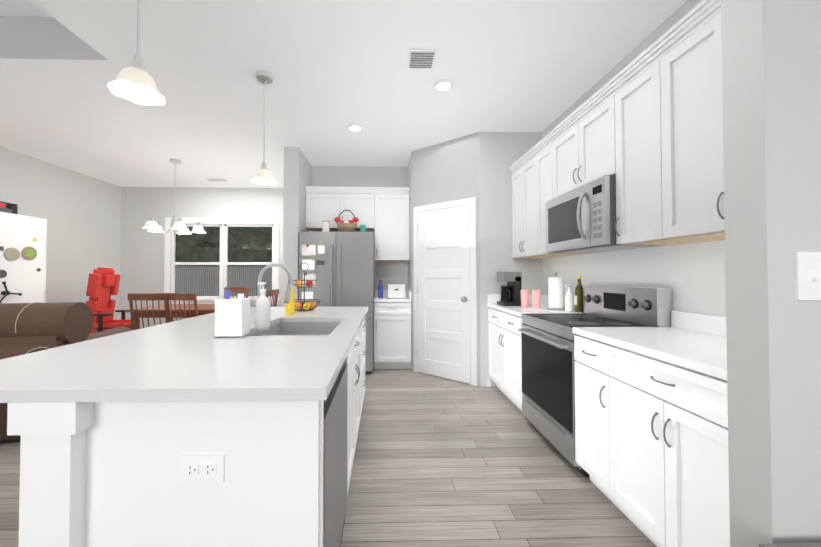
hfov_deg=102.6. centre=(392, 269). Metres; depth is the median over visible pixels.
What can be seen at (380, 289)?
water bottle
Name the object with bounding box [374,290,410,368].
base cabinet
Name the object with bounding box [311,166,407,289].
wall
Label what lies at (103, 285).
gaming chair
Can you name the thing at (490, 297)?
backsplash
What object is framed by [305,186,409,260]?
upper cabinet
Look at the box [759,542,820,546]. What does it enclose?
baseboard
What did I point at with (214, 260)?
dining room window
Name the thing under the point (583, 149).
upper cabinet
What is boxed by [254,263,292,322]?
faucet
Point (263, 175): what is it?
pendant light
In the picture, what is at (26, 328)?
recliner sofa
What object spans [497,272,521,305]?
coffee maker
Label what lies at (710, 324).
backsplash
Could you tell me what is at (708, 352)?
countertop
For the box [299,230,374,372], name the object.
fridge
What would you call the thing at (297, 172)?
wall
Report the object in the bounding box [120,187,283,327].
wall
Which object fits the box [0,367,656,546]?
floor
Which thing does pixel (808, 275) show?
switch plate
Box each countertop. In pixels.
[0,306,367,397]
[487,302,582,313]
[573,326,726,377]
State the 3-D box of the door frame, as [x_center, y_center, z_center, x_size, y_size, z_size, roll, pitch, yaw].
[0.605,0.248,3.954,0.860,2.114,0.022,-1,-1,39]
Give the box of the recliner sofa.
[0,302,131,443]
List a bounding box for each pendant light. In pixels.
[108,0,164,105]
[251,71,276,184]
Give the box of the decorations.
[322,210,365,231]
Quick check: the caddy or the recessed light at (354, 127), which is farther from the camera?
the recessed light at (354, 127)
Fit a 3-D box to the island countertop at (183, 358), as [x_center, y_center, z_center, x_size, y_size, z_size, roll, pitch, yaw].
[-0.856,0.371,2.104,1.280,0.035,2.385,0,-1,-1]
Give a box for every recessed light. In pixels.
[347,124,362,131]
[433,79,453,91]
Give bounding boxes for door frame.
[413,197,476,385]
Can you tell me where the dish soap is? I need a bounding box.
[285,280,294,314]
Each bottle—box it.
[256,282,269,330]
[378,280,382,297]
[564,284,573,310]
[574,276,582,311]
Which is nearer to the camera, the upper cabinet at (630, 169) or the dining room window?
the upper cabinet at (630, 169)
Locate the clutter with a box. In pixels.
[0,201,17,213]
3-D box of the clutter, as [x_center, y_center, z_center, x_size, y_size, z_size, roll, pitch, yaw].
[-4.615,-0.727,3.644,0.400,0.190,0.760,0,-1,-1]
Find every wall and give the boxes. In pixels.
[0,147,120,319]
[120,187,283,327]
[283,147,310,306]
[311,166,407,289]
[408,132,542,385]
[542,0,725,316]
[721,0,820,546]
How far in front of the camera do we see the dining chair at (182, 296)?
4.00 m
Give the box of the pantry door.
[417,205,470,383]
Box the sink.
[256,318,339,333]
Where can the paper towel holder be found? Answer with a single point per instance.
(556, 292)
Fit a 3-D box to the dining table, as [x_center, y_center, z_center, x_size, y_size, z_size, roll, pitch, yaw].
[-3.048,0.942,4.965,1.300,0.760,0.900,0,-1,-1]
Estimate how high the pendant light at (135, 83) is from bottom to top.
0.827 m
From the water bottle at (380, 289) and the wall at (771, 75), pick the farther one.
the water bottle at (380, 289)
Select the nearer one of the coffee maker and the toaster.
the coffee maker
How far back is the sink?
2.47 m
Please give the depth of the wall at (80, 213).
5.01 m
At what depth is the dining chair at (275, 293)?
4.97 m
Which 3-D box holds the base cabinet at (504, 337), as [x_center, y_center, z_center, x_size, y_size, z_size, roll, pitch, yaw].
[1.385,0.852,3.214,0.620,0.880,0.894,0,-1,-1]
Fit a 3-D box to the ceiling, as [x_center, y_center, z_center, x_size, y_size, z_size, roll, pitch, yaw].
[-0.916,-1.813,1.697,8.300,0.460,9.250,0,-1,-1]
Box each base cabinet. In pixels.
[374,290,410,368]
[487,306,522,410]
[573,330,598,487]
[595,338,729,546]
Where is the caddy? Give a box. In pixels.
[214,290,249,337]
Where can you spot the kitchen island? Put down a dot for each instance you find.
(191, 432)
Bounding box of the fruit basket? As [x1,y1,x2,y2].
[293,263,320,310]
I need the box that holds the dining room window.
[162,217,279,304]
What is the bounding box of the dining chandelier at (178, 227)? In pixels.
[142,159,205,235]
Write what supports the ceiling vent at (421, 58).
in the ceiling
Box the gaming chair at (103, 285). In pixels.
[86,267,139,333]
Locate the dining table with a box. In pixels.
[124,304,214,327]
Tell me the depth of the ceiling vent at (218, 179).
5.52 m
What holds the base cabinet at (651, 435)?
on the floor
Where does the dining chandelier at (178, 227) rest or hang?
hanging from the ceiling
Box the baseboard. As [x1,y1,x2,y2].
[487,377,490,386]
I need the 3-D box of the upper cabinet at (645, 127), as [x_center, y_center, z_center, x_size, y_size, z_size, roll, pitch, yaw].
[1.565,-0.641,1.390,0.350,0.957,0.729,0,-1,-1]
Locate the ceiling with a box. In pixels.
[0,0,686,187]
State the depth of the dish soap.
2.59 m
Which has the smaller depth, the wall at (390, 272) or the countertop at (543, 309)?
the countertop at (543, 309)
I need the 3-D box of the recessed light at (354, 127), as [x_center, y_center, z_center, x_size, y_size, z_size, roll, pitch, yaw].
[-0.412,-1.545,3.591,0.176,0.012,0.176,0,-1,-1]
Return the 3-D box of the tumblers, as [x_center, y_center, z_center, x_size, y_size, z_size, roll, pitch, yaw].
[1.340,0.285,3.193,0.183,0.172,0.079,-1,-1,34]
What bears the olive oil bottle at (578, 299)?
on the countertop at (543, 309)
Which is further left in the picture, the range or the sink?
the sink
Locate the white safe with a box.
[0,212,46,302]
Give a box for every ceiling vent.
[204,178,229,181]
[406,48,438,68]
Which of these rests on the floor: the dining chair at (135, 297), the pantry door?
the dining chair at (135, 297)
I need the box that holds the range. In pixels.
[518,285,671,476]
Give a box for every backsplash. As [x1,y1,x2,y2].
[487,294,542,301]
[543,294,726,337]
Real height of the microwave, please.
0.437 m
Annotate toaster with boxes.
[388,284,404,297]
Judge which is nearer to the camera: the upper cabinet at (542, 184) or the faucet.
the faucet
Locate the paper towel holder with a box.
[547,273,564,309]
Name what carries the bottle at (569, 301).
on the countertop at (543, 309)
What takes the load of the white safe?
on the floor
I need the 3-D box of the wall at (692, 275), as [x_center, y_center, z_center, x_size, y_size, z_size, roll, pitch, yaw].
[1.778,-0.372,2.359,0.120,3.300,2.670,0,-1,-1]
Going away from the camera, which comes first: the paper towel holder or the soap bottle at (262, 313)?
the soap bottle at (262, 313)
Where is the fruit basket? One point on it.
(308, 305)
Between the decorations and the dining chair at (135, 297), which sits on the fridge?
the decorations
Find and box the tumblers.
[520,290,540,307]
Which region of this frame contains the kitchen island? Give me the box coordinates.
[0,314,365,546]
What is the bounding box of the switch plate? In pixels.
[795,252,820,299]
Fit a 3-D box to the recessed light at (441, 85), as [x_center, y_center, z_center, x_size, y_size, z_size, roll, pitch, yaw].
[0.428,-1.558,2.791,0.176,0.012,0.176,0,-1,-1]
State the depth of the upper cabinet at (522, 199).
3.40 m
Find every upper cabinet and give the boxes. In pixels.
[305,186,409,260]
[511,156,560,258]
[529,140,592,255]
[553,88,612,196]
[613,64,680,244]
[645,0,724,243]
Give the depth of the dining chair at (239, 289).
5.94 m
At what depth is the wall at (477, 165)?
3.69 m
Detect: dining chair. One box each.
[127,293,168,329]
[167,293,198,321]
[224,287,248,297]
[266,289,278,306]

